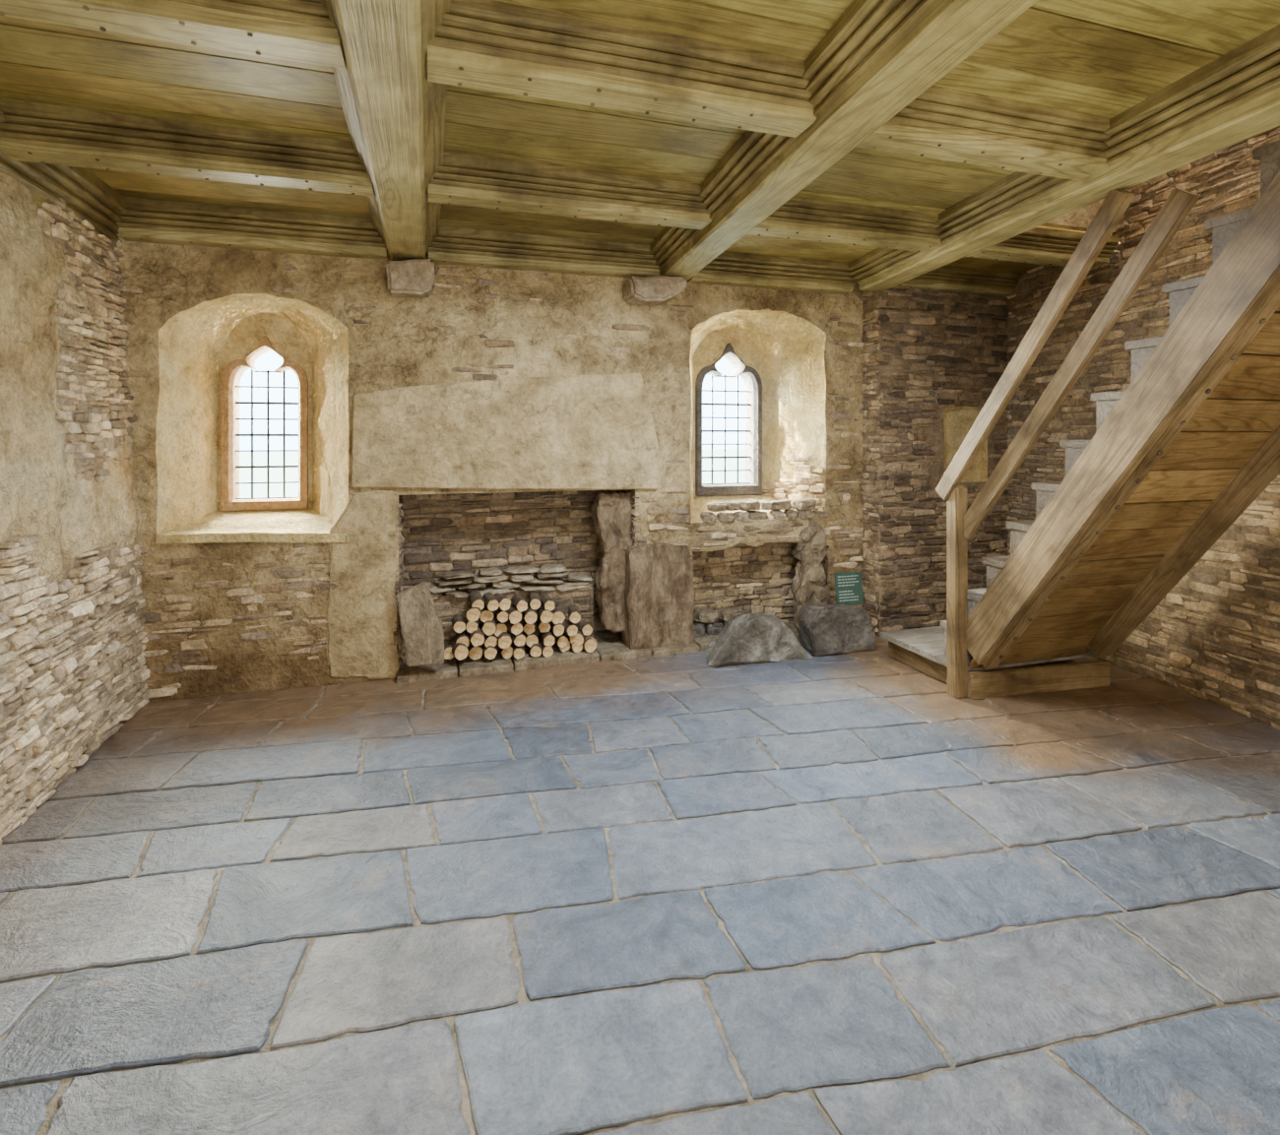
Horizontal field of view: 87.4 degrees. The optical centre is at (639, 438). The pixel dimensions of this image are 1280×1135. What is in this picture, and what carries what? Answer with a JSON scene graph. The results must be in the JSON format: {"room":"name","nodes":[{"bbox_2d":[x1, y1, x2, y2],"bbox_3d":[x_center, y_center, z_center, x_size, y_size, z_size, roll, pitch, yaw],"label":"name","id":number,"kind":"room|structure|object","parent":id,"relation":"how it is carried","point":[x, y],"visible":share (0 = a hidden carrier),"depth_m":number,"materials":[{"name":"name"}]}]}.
{"room":"medieval castle hall","nodes":[
{"label":"medieval castle hall","id":0,"kind":"room"},
{"bbox_2d":[0,172,151,846],"bbox_3d":[-1.787,-0.100,0.327,0.262,3.400,7.715,0,0,-18],"label":"wall","id":1,"kind":"structure","parent":0,"point":[72,641],"depth_m":3.02,"materials":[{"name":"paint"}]},
{"bbox_2d":[0,109,126,248],"bbox_3d":[-1.895,-1.160,0.189,0.382,0.283,7.300,0,0,-18],"label":"crown molding","id":2,"kind":"structure","parent":1,"relation":"attached to","point":[88,196],"depth_m":3.18,"materials":[{"name":"brown wood"}]},
{"bbox_2d":[118,236,1009,703],"bbox_3d":[-0.042,-0.100,4.919,6.415,3.600,0.788,0,0,-15],"label":"wall","id":3,"kind":"structure","parent":0,"point":[869,398],"depth_m":4.64,"materials":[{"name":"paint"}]},
{"bbox_2d":[116,196,387,259],"bbox_3d":[-2.221,-1.204,3.945,1.375,0.195,0.359,0,0,-18],"label":"wall plate","id":4,"kind":"object","parent":3,"relation":"attached to","point":[151,221],"visible":0.92,"depth_m":3.82,"materials":[{"name":"brown wood"}]},
{"bbox_2d":[155,529,349,543],"bbox_3d":[-2.277,0.595,3.994,1.011,0.099,0.138,0,0,-18],"label":"sill ledge","id":5,"kind":"object","parent":3,"relation":"attached to","point":[268,536],"visible":0.96,"depth_m":3.94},
{"bbox_2d":[221,335,308,511],"bbox_3d":[-2.480,-0.101,4.466,0.499,1.138,0.190,0,0,-18],"label":"window","id":6,"kind":"structure","parent":3,"relation":"in","point":[231,375],"depth_m":4.43,"materials":[{"name":"stone"}]},
{"bbox_2d":[385,259,434,299],"bbox_3d":[-1.409,-0.982,4.118,0.277,0.224,0.203,0,0,-18],"label":"corbel","id":7,"kind":"object","parent":3,"relation":"attached to","point":[415,279],"visible":1,"depth_m":4.04,"materials":[{"name":"beige stone"}]},
{"bbox_2d":[445,587,469,597],"bbox_3d":[-1.250,1.059,4.598,0.161,0.038,0.214,0,0,-7],"label":"loose stone","id":8,"kind":"object","parent":3,"relation":"on","point":[464,593],"visible":0.65,"depth_m":4.53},
{"bbox_2d":[427,582,455,593],"bbox_3d":[-1.365,1.017,4.561,0.223,0.050,0.222,0,0,-32],"label":"loose stone","id":9,"kind":"object","parent":8,"relation":"on","point":[434,588],"visible":0.58,"depth_m":4.50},
{"bbox_2d":[455,580,488,589],"bbox_3d":[-1.165,1.017,4.637,0.211,0.041,0.196,0,0,-2],"label":"loose stone","id":10,"kind":"object","parent":8,"relation":"on","point":[473,585],"visible":0.77,"depth_m":4.57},
{"bbox_2d":[433,576,472,585],"bbox_3d":[-1.271,0.975,4.590,0.275,0.027,0.190,0,1,-27],"label":"loose stone","id":11,"kind":"object","parent":10,"relation":"on","point":[440,581],"visible":0.85,"depth_m":4.54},
{"bbox_2d":[440,569,477,579],"bbox_3d":[-1.246,0.933,4.594,0.251,0.037,0.205,0,0,-14],"label":"loose stone","id":12,"kind":"object","parent":11,"relation":"on","point":[462,573],"visible":1,"depth_m":4.52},
{"bbox_2d":[472,573,509,582],"bbox_3d":[-1.033,0.975,4.665,0.245,0.049,0.196,0,0,-3],"label":"loose stone","id":13,"kind":"object","parent":10,"relation":"on","point":[503,576],"visible":0.91,"depth_m":4.60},
{"bbox_2d":[478,567,502,575],"bbox_3d":[-1.046,0.934,4.680,0.151,0.044,0.196,0,0,-16],"label":"loose stone","id":14,"kind":"object","parent":13,"relation":"on","point":[491,571],"visible":1,"depth_m":4.62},
{"bbox_2d":[468,585,514,596],"bbox_3d":[-1.033,1.060,4.672,0.315,0.047,0.200,0,0,-30],"label":"loose stone","id":15,"kind":"object","parent":3,"relation":"on","point":[490,589],"visible":0.46,"depth_m":4.62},
{"bbox_2d":[492,578,520,587],"bbox_3d":[-0.945,1.017,4.707,0.213,0.059,0.189,0,0,-9],"label":"loose stone","id":16,"kind":"object","parent":15,"relation":"on","point":[508,583],"visible":0.64,"depth_m":4.63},
{"bbox_2d":[516,583,556,590],"bbox_3d":[-0.739,1.060,4.750,0.288,0.043,0.180,0,0,-35],"label":"loose stone","id":17,"kind":"object","parent":3,"relation":"on","point":[531,587],"visible":0.96,"depth_m":4.71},
{"bbox_2d":[428,225,659,278],"bbox_3d":[-0.612,-1.204,4.452,1.520,0.195,0.359,0,0,-18],"label":"wall plate","id":18,"kind":"object","parent":3,"relation":"attached to","point":[456,246],"visible":0.92,"depth_m":4.32,"materials":[{"name":"brown wood"}]},
{"bbox_2d":[551,579,593,591],"bbox_3d":[-0.489,1.060,4.861,0.292,0.058,0.191,0,0,-24],"label":"loose stone","id":19,"kind":"object","parent":3,"relation":"on","point":[568,585],"visible":0.79,"depth_m":4.79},
{"bbox_2d":[525,576,564,583],"bbox_3d":[-0.694,1.017,4.789,0.312,0.053,0.210,0,0,-21],"label":"loose stone","id":20,"kind":"object","parent":19,"relation":"on","point":[536,580],"visible":0.59,"depth_m":4.73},
{"bbox_2d":[506,573,533,581],"bbox_3d":[-0.843,0.977,4.719,0.183,0.057,0.203,0,0,-23],"label":"loose stone","id":21,"kind":"object","parent":20,"relation":"on","point":[518,577],"visible":0.79,"depth_m":4.65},
{"bbox_2d":[504,566,539,574],"bbox_3d":[-0.845,0.933,4.745,0.250,0.038,0.207,0,0,-27],"label":"loose stone","id":22,"kind":"object","parent":21,"relation":"on","point":[518,569],"visible":1,"depth_m":4.69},
{"bbox_2d":[532,570,570,578],"bbox_3d":[-0.629,0.974,4.798,0.258,0.037,0.211,0,-1,-24],"label":"loose stone","id":23,"kind":"object","parent":20,"relation":"on","point":[539,574],"visible":0.8,"depth_m":4.73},
{"bbox_2d":[539,563,566,574],"bbox_3d":[-0.628,0.934,4.799,0.188,0.050,0.190,0,0,-11],"label":"loose stone","id":24,"kind":"object","parent":23,"relation":"on","point":[546,568],"visible":1,"depth_m":4.73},
{"bbox_2d":[622,275,686,306],"bbox_3d":[0.096,-1.009,4.576,0.405,0.193,0.239,0,0,-18],"label":"corbel","id":25,"kind":"object","parent":3,"relation":"attached to","point":[651,290],"visible":1,"depth_m":4.48,"materials":[{"name":"beige stone"}]},
{"bbox_2d":[716,512,735,522],"bbox_3d":[0.631,0.582,4.900,0.141,0.072,0.113,0,0,-7],"label":"loose stone","id":26,"kind":"object","parent":3,"relation":"on","point":[723,517],"visible":0.96,"depth_m":4.86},
{"bbox_2d":[695,342,762,495],"bbox_3d":[0.697,-0.155,5.468,0.567,1.220,0.190,0,0,-18],"label":"window","id":27,"kind":"structure","parent":3,"relation":"in","point":[750,377],"depth_m":5.45,"materials":[{"name":"grey stone"}]},
{"bbox_2d":[746,511,768,519],"bbox_3d":[0.880,0.580,5.008,0.174,0.076,0.110,-2,0,-16],"label":"loose stone","id":28,"kind":"object","parent":3,"relation":"on","point":[753,515],"visible":0.77,"depth_m":4.96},
{"bbox_2d":[737,501,761,511],"bbox_3d":[0.813,0.505,4.998,0.157,0.075,0.142,1,-1,-31],"label":"loose stone","id":29,"kind":"object","parent":28,"relation":"on","point":[744,505],"visible":0.91,"depth_m":4.95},
{"bbox_2d":[686,251,855,294],"bbox_3d":[0.965,-1.204,4.949,1.306,0.195,0.359,0,0,-18],"label":"wall plate","id":30,"kind":"object","parent":3,"relation":"attached to","point":[735,269],"visible":0.89,"depth_m":4.83,"materials":[{"name":"brown wood"}]},
{"bbox_2d":[769,499,793,510],"bbox_3d":[1.060,0.505,5.070,0.193,0.084,0.129,0,0,-24],"label":"loose stone","id":31,"kind":"object","parent":3,"relation":"on","point":[783,504],"visible":0.93,"depth_m":5.02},
{"bbox_2d":[795,510,813,519],"bbox_3d":[1.249,0.580,5.101,0.126,0.083,0.113,0,0,-6],"label":"loose stone","id":32,"kind":"object","parent":3,"relation":"on","point":[801,514],"visible":0.79,"depth_m":5.06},
{"bbox_2d":[791,498,816,510],"bbox_3d":[1.249,0.503,5.098,0.167,0.083,0.141,0,0,-30],"label":"loose stone","id":33,"kind":"object","parent":32,"relation":"on","point":[802,503],"visible":0.99,"depth_m":5.06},
{"bbox_2d":[894,265,1021,296],"bbox_3d":[2.432,-1.218,5.223,1.060,0.165,0.297,0,0,-18],"label":"wall plate","id":34,"kind":"object","parent":3,"relation":"attached to","point":[942,279],"visible":0.66,"depth_m":5.14,"materials":[{"name":"brown wood"}]},
{"bbox_2d":[0,636,1279,1134],"bbox_3d":[1.132,1.513,1.012,7.158,0.034,8.750,0,0,-18],"label":"floor","id":35,"kind":"structure","parent":0,"point":[848,893],"depth_m":2.15,"materials":[{"name":"stone"}]},
{"bbox_2d":[325,373,799,683],"bbox_3d":[-0.253,0.528,4.784,3.597,1.969,0.584,0,0,-18],"label":"stone fireplace","id":36,"kind":"object","parent":35,"relation":"on","point":[594,431],"visible":0.98,"depth_m":4.38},
{"bbox_2d":[395,581,444,666],"bbox_3d":[-1.349,1.140,4.113,0.282,0.501,0.103,0,0,-18],"label":"leaning slab","id":37,"kind":"object","parent":36,"relation":"on","point":[422,633],"visible":1,"depth_m":4.09,"materials":[{"name":"beige stone"}]},
{"bbox_2d":[449,637,468,660],"bbox_3d":[-1.175,1.363,4.342,0.094,0.102,0.214,0,-1,-24],"label":"log","id":38,"kind":"object","parent":36,"relation":"on","point":[460,651],"visible":0.79,"depth_m":4.25,"materials":[{"name":"beige wood"}]},
{"bbox_2d":[455,629,469,646],"bbox_3d":[-1.167,1.316,4.404,0.089,0.086,0.216,0,-1,-15],"label":"log","id":39,"kind":"object","parent":38,"relation":"on","point":[464,637],"visible":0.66,"depth_m":4.31,"materials":[{"name":"beige wood"}]},
{"bbox_2d":[451,615,465,633],"bbox_3d":[-1.189,1.219,4.391,0.082,0.085,0.195,0,0,-18],"label":"log","id":40,"kind":"object","parent":39,"relation":"on","point":[458,621],"visible":1,"depth_m":4.31,"materials":[{"name":"beige wood"}]},
{"bbox_2d":[467,640,482,660],"bbox_3d":[-1.120,1.395,4.455,0.098,0.095,0.238,0,1,-27],"label":"log","id":41,"kind":"object","parent":36,"relation":"on","point":[475,653],"visible":0.48,"depth_m":4.35,"materials":[{"name":"beige wood"}]},
{"bbox_2d":[468,624,484,646],"bbox_3d":[-1.069,1.288,4.382,0.093,0.094,0.239,0,-1,-16],"label":"log","id":42,"kind":"object","parent":41,"relation":"on","point":[477,638],"visible":0.78,"depth_m":4.27,"materials":[{"name":"beige wood"}]},
{"bbox_2d":[465,618,479,633],"bbox_3d":[-1.103,1.215,4.428,0.080,0.094,0.227,0,0,-10],"label":"log","id":43,"kind":"object","parent":42,"relation":"on","point":[471,627],"visible":0.63,"depth_m":4.32,"materials":[{"name":"beige wood"}]},
{"bbox_2d":[465,605,482,622],"bbox_3d":[-1.085,1.141,4.419,0.094,0.096,0.208,0,0,-6],"label":"log","id":44,"kind":"object","parent":43,"relation":"on","point":[473,614],"visible":0.66,"depth_m":4.32,"materials":[{"name":"beige wood"}]},
{"bbox_2d":[468,589,484,609],"bbox_3d":[-1.092,1.081,4.460,0.084,0.091,0.238,0,0,-19],"label":"log","id":45,"kind":"object","parent":44,"relation":"on","point":[476,599],"visible":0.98,"depth_m":4.38,"materials":[{"name":"beige wood"}]},
{"bbox_2d":[481,643,497,659],"bbox_3d":[-0.994,1.390,4.418,0.086,0.087,0.197,0,0,-18],"label":"log","id":46,"kind":"object","parent":36,"relation":"on","point":[490,652],"visible":0.71,"depth_m":4.33,"materials":[{"name":"beige wood"}]},
{"bbox_2d":[483,633,497,647],"bbox_3d":[-1.018,1.330,4.451,0.087,0.090,0.221,0,0,-25],"label":"log","id":47,"kind":"object","parent":46,"relation":"on","point":[491,640],"visible":0.54,"depth_m":4.35,"materials":[{"name":"beige wood"}]},
{"bbox_2d":[481,613,497,636],"bbox_3d":[-0.994,1.236,4.447,0.096,0.098,0.206,0,0,-7],"label":"log","id":48,"kind":"object","parent":47,"relation":"on","point":[489,627],"visible":0.72,"depth_m":4.35,"materials":[{"name":"beige wood"}]},
{"bbox_2d":[479,605,494,623],"bbox_3d":[-1.026,1.167,4.463,0.095,0.089,0.184,0,0,-16],"label":"log","id":49,"kind":"object","parent":48,"relation":"on","point":[486,614],"visible":0.58,"depth_m":4.38,"materials":[{"name":"beige wood"}]},
{"bbox_2d":[482,592,499,611],"bbox_3d":[-0.990,1.083,4.436,0.082,0.078,0.222,0,1,-22],"label":"log","id":50,"kind":"object","parent":49,"relation":"on","point":[489,600],"visible":0.92,"depth_m":4.34,"materials":[{"name":"beige wood"}]},
{"bbox_2d":[499,642,512,659],"bbox_3d":[-0.899,1.411,4.500,0.090,0.088,0.222,0,-1,-16],"label":"log","id":51,"kind":"object","parent":36,"relation":"on","point":[506,654],"visible":0.52,"depth_m":4.39,"materials":[{"name":"beige wood"}]},
{"bbox_2d":[497,630,511,648],"bbox_3d":[-0.899,1.323,4.442,0.095,0.091,0.218,0,0,-14],"label":"log","id":52,"kind":"object","parent":51,"relation":"on","point":[504,640],"visible":0.75,"depth_m":4.34,"materials":[{"name":"beige wood"}]},
{"bbox_2d":[494,620,507,637],"bbox_3d":[-0.958,1.266,4.489,0.101,0.101,0.180,0,1,-25],"label":"log","id":53,"kind":"object","parent":52,"relation":"on","point":[501,627],"visible":0.45,"depth_m":4.41,"materials":[{"name":"beige wood"}]},
{"bbox_2d":[494,608,509,623],"bbox_3d":[-0.925,1.166,4.471,0.082,0.080,0.213,0,1,-17],"label":"log","id":54,"kind":"object","parent":53,"relation":"on","point":[502,616],"visible":0.67,"depth_m":4.37,"materials":[{"name":"beige wood"}]},
{"bbox_2d":[493,592,511,611],"bbox_3d":[-0.931,1.093,4.462,0.087,0.094,0.217,0,0,-28],"label":"log","id":55,"kind":"object","parent":54,"relation":"on","point":[504,603],"visible":0.73,"depth_m":4.38,"materials":[{"name":"beige wood"}]},
{"bbox_2d":[512,642,525,659],"bbox_3d":[-0.816,1.411,4.479,0.080,0.077,0.216,0,1,-15],"label":"log","id":56,"kind":"object","parent":36,"relation":"on","point":[519,653],"visible":0.64,"depth_m":4.38,"materials":[{"name":"beige wood"}]},
{"bbox_2d":[510,632,525,646],"bbox_3d":[-0.837,1.327,4.490,0.086,0.083,0.236,0,-1,-25],"label":"log","id":57,"kind":"object","parent":56,"relation":"on","point":[519,640],"visible":0.52,"depth_m":4.39,"materials":[{"name":"beige wood"}]},
{"bbox_2d":[504,619,522,636],"bbox_3d":[-0.858,1.248,4.482,0.088,0.088,0.237,0,0,-28],"label":"log","id":58,"kind":"object","parent":57,"relation":"on","point":[516,629],"visible":0.56,"depth_m":4.38,"materials":[{"name":"beige wood"}]},
{"bbox_2d":[507,604,521,624],"bbox_3d":[-0.837,1.169,4.449,0.089,0.090,0.203,0,-2,-16],"label":"log","id":59,"kind":"object","parent":58,"relation":"on","point":[514,615],"visible":0.73,"depth_m":4.36,"materials":[{"name":"beige wood"}]},
{"bbox_2d":[511,593,527,612],"bbox_3d":[-0.806,1.099,4.475,0.079,0.082,0.218,0,-1,-20],"label":"log","id":60,"kind":"object","parent":59,"relation":"on","point":[518,601],"visible":1,"depth_m":4.38,"materials":[{"name":"beige wood"}]},
{"bbox_2d":[529,639,541,657],"bbox_3d":[-0.697,1.412,4.508,0.078,0.085,0.193,0,0,-6],"label":"log","id":61,"kind":"object","parent":36,"relation":"on","point":[536,649],"visible":0.74,"depth_m":4.42,"materials":[{"name":"beige wood"}]},
{"bbox_2d":[520,630,538,647],"bbox_3d":[-0.754,1.354,4.556,0.090,0.092,0.200,0,0,-21],"label":"log","id":62,"kind":"object","parent":61,"relation":"on","point":[531,639],"visible":0.53,"depth_m":4.46,"materials":[{"name":"beige wood"}]},
{"bbox_2d":[522,619,535,635],"bbox_3d":[-0.754,1.267,4.577,0.084,0.094,0.232,0,0,-8],"label":"log","id":63,"kind":"object","parent":62,"relation":"on","point":[529,629],"visible":0.51,"depth_m":4.46,"materials":[{"name":"beige wood"}]},
{"bbox_2d":[521,601,537,624],"bbox_3d":[-0.743,1.173,4.494,0.089,0.096,0.234,0,0,-14],"label":"log","id":64,"kind":"object","parent":63,"relation":"on","point":[530,615],"visible":0.74,"depth_m":4.38,"materials":[{"name":"beige wood"}]},
{"bbox_2d":[528,591,541,609],"bbox_3d":[-0.712,1.100,4.526,0.079,0.077,0.195,0,0,-12],"label":"log","id":65,"kind":"object","parent":64,"relation":"on","point":[535,603],"visible":1,"depth_m":4.44,"materials":[{"name":"beige wood"}]},
{"bbox_2d":[538,639,553,657],"bbox_3d":[-0.641,1.413,4.512,0.079,0.079,0.184,0,0,-21],"label":"log","id":66,"kind":"object","parent":36,"relation":"on","point":[546,651],"visible":0.62,"depth_m":4.43,"materials":[{"name":"beige wood"}]},
{"bbox_2d":[538,630,554,646],"bbox_3d":[-0.632,1.345,4.538,0.077,0.084,0.216,0,-1,-17],"label":"log","id":67,"kind":"object","parent":66,"relation":"on","point":[547,638],"visible":0.84,"depth_m":4.44,"materials":[{"name":"beige wood"}]},
{"bbox_2d":[535,615,550,632],"bbox_3d":[-0.666,1.269,4.589,0.085,0.084,0.229,0,0,-15],"label":"log","id":68,"kind":"object","parent":67,"relation":"on","point":[543,627],"visible":0.59,"depth_m":4.48,"materials":[{"name":"beige wood"}]},
{"bbox_2d":[537,604,553,623],"bbox_3d":[-0.635,1.170,4.492,0.091,0.098,0.194,0,0,-13],"label":"log","id":69,"kind":"object","parent":68,"relation":"on","point":[545,615],"visible":0.76,"depth_m":4.40,"materials":[{"name":"beige wood"}]},
{"bbox_2d":[539,593,554,611],"bbox_3d":[-0.632,1.109,4.526,0.072,0.073,0.231,0,-2,-18],"label":"log","id":70,"kind":"object","parent":69,"relation":"on","point":[546,602],"visible":0.87,"depth_m":4.42,"materials":[{"name":"beige wood"}]},
{"bbox_2d":[553,640,570,652],"bbox_3d":[-0.547,1.407,4.614,0.087,0.095,0.181,0,-1,-23],"label":"log","id":71,"kind":"object","parent":36,"relation":"on","point":[567,647],"visible":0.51,"depth_m":4.54,"materials":[{"name":"beige wood"}]},
{"bbox_2d":[550,627,568,647],"bbox_3d":[-0.569,1.372,4.609,0.085,0.087,0.226,0,1,-27],"label":"log","id":72,"kind":"object","parent":71,"relation":"on","point":[561,641],"visible":0.56,"depth_m":4.51,"materials":[{"name":"beige wood"}]},
{"bbox_2d":[553,621,564,636],"bbox_3d":[-0.553,1.280,4.559,0.079,0.086,0.223,0,-1,-7],"label":"log","id":73,"kind":"object","parent":72,"relation":"on","point":[558,629],"visible":0.73,"depth_m":4.45,"materials":[{"name":"beige wood"}]},
{"bbox_2d":[551,605,566,624],"bbox_3d":[-0.557,1.208,4.569,0.101,0.098,0.188,0,-2,-6],"label":"log","id":74,"kind":"object","parent":73,"relation":"on","point":[559,613],"visible":0.78,"depth_m":4.48,"materials":[{"name":"beige wood"}]},
{"bbox_2d":[563,633,582,652],"bbox_3d":[-0.470,1.411,4.628,0.086,0.086,0.235,0,-1,-25],"label":"log","id":75,"kind":"object","parent":36,"relation":"on","point":[573,647],"visible":0.48,"depth_m":4.52,"materials":[{"name":"beige wood"}]},
{"bbox_2d":[569,629,583,646],"bbox_3d":[-0.440,1.366,4.631,0.102,0.097,0.225,0,-1,-7],"label":"log","id":76,"kind":"object","parent":75,"relation":"on","point":[579,637],"visible":0.59,"depth_m":4.52,"materials":[{"name":"beige wood"}]},
{"bbox_2d":[563,619,577,636],"bbox_3d":[-0.491,1.294,4.572,0.083,0.078,0.181,0,-1,-24],"label":"log","id":77,"kind":"object","parent":76,"relation":"on","point":[570,629],"visible":0.77,"depth_m":4.50,"materials":[{"name":"beige wood"}]},
{"bbox_2d":[567,604,580,623],"bbox_3d":[-0.451,1.204,4.586,0.084,0.085,0.200,0,0,-9],"label":"log","id":78,"kind":"object","parent":77,"relation":"on","point":[574,615],"visible":1,"depth_m":4.49,"materials":[{"name":"beige wood"}]},
{"bbox_2d":[573,620,592,636],"bbox_3d":[-0.399,1.318,4.662,0.087,0.086,0.186,0,0,-27],"label":"log","id":79,"kind":"object","parent":76,"relation":"on","point":[585,628],"visible":0.68,"depth_m":4.59,"materials":[{"name":"beige wood"}]},
{"bbox_2d":[582,638,596,652],"bbox_3d":[-0.373,1.408,4.618,0.095,0.103,0.215,0,0,-22],"label":"log","id":80,"kind":"object","parent":36,"relation":"on","point":[589,645],"visible":0.62,"depth_m":4.52,"materials":[{"name":"beige wood"}]},
{"bbox_2d":[702,621,722,635],"bbox_3d":[0.544,1.414,4.986,0.146,0.099,0.132,0,0,-16],"label":"loose stone","id":81,"kind":"object","parent":36,"relation":"on","point":[716,628],"visible":0.66,"depth_m":4.93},
{"bbox_2d":[694,608,718,623],"bbox_3d":[0.488,1.324,4.986,0.175,0.100,0.156,0,0,-7],"label":"loose stone","id":82,"kind":"object","parent":81,"relation":"on","point":[705,615],"visible":0.98,"depth_m":4.93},
{"bbox_2d":[790,519,831,627],"bbox_3d":[1.299,1.048,5.128,0.311,0.857,0.174,0,0,-18],"label":"stone","id":83,"kind":"object","parent":36,"relation":"on","point":[808,587],"visible":0.82,"depth_m":5.07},
{"bbox_3d":[0.724,1.415,5.056,0.204,0.089,0.163,-2,-2,-16],"label":"loose stone","id":84,"kind":"object","parent":36,"relation":"on","visible":0},
{"bbox_2d":[717,607,744,621],"bbox_3d":[0.677,1.325,5.025,0.209,0.097,0.153,0,0,-15],"label":"loose stone","id":85,"kind":"object","parent":84,"relation":"on","point":[725,613],"visible":0.7,"depth_m":4.97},
{"bbox_2d":[705,612,812,667],"bbox_3d":[0.777,1.342,4.608,0.764,0.349,0.338,0,0,-18],"label":"boulder","id":86,"kind":"object","parent":35,"relation":"on","point":[749,638],"visible":1,"depth_m":4.46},
{"bbox_2d":[797,603,875,656],"bbox_3d":[1.383,1.333,4.756,0.523,0.357,0.276,0,0,-18],"label":"boulder","id":87,"kind":"object","parent":35,"relation":"on","point":[822,629],"visible":1,"depth_m":4.64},
{"bbox_2d":[833,571,863,605],"bbox_3d":[1.502,1.081,4.809,0.222,0.232,0.041,0,0,-18],"label":"information sign","id":88,"kind":"object","parent":87,"relation":"on","point":[848,585],"visible":0.97,"depth_m":4.80,"materials":[{"name":"green plastic"}]},
{"bbox_2d":[879,139,1279,700],"bbox_3d":[2.540,0.175,3.529,1.232,2.650,2.557,0,0,-18],"label":"staircase","id":89,"kind":"structure","parent":35,"relation":"on","point":[1174,458],"depth_m":3.27,"materials":[{"name":"brown wood"}]},
{"bbox_2d":[0,0,1279,273],"bbox_3d":[1.095,-1.350,1.184,6.600,0.120,7.600,0,0,-18],"label":"ceiling","id":90,"kind":"structure","parent":0,"point":[1100,58],"depth_m":2.52,"materials":[{"name":"brown wood"}]},
{"bbox_2d":[0,0,346,68],"bbox_3d":[-1.545,-1.218,1.799,1.375,0.165,0.333,0,0,-18],"label":"cross beam","id":91,"kind":"structure","parent":90,"relation":"attached to","point":[298,31],"depth_m":1.86,"materials":[{"name":"brown wood"}]},
{"bbox_2d":[0,98,375,196],"bbox_3d":[-1.891,-1.219,2.895,1.375,0.165,0.333,0,0,-18],"label":"cross beam","id":92,"kind":"structure","parent":90,"relation":"attached to","point":[32,132],"depth_m":2.79,"materials":[{"name":"brown wood"}]},
{"bbox_2d":[320,0,450,260],"bbox_3d":[-0.351,-1.200,0.697,0.375,0.203,7.340,0,0,-18],"label":"ceiling beam","id":93,"kind":"structure","parent":90,"relation":"attached to","point":[395,117],"depth_m":2.31,"materials":[{"name":"brown wood"}]},
{"bbox_2d":[427,152,711,229],"bbox_3d":[-0.325,-1.218,3.389,1.429,0.165,0.332,0,0,-18],"label":"cross beam","id":94,"kind":"structure","parent":90,"relation":"attached to","point":[462,179],"depth_m":3.27,"materials":[{"name":"brown wood"}]},
{"bbox_2d":[427,0,816,137],"bbox_3d":[-0.025,-1.219,2.278,1.331,0.165,0.333,0,0,-18],"label":"cross beam","id":95,"kind":"structure","parent":90,"relation":"attached to","point":[491,45],"depth_m":2.17,"materials":[{"name":"brown wood"}]},
{"bbox_2d":[746,196,941,252],"bbox_3d":[1.177,-1.219,3.863,1.241,0.166,0.333,0,0,-18],"label":"cross beam","id":96,"kind":"structure","parent":90,"relation":"attached to","point":[804,219],"depth_m":3.77,"materials":[{"name":"brown wood"}]},
{"bbox_2d":[650,0,1038,281],"bbox_3d":[1.033,-1.200,1.133,0.412,0.203,7.367,0,0,-13],"label":"ceiling beam","id":97,"kind":"structure","parent":90,"relation":"attached to","point":[878,56],"depth_m":2.25,"materials":[{"name":"brown wood"}]},
{"bbox_2d":[856,84,1112,180],"bbox_3d":[1.397,-1.218,2.726,1.171,0.164,0.332,0,0,-18],"label":"cross beam","id":98,"kind":"structure","parent":90,"relation":"attached to","point":[941,123],"depth_m":2.63,"materials":[{"name":"brown wood"}]},
{"bbox_2d":[965,226,1118,268],"bbox_3d":[2.525,-1.219,4.288,1.105,0.165,0.276,0,0,-18],"label":"cross beam","id":99,"kind":"structure","parent":90,"relation":"attached to","point":[1036,245],"depth_m":4.20,"materials":[{"name":"brown wood"}]},
{"bbox_2d":[848,23,1279,291],"bbox_3d":[2.312,-1.200,1.437,0.402,0.203,7.226,0,0,-9],"label":"ceiling beam","id":100,"kind":"structure","parent":90,"relation":"attached to","point":[1233,98],"depth_m":2.70,"materials":[{"name":"brown wood"}]},
{"bbox_2d":[1038,198,1118,234],"bbox_3d":[3.213,-0.850,2.114,2.400,4.700,8.300,0,0,-18],"label":"wall","id":101,"kind":"structure","parent":0,"point":[1079,220],"depth_m":4.29,"materials":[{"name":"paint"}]},
{"bbox_2d":[1005,126,1279,729],"bbox_3d":[3.692,-0.740,2.017,0.307,4.720,7.623,0,0,-14],"label":"wall","id":102,"kind":"structure","parent":0,"point":[1214,638],"depth_m":3.97,"materials":[{"name":"stone"}]},
{"label":"outside","id":103,"kind":"structure","parent":0,"visible":0},
{"bbox_2d":[239,448,745,498],"bbox_3d":[-11.322,1.700,35.907,80.000,0.800,64.700,0,0,-18],"label":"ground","id":104,"kind":"structure","parent":103,"point":[259,458],"depth_m":34.22,"materials":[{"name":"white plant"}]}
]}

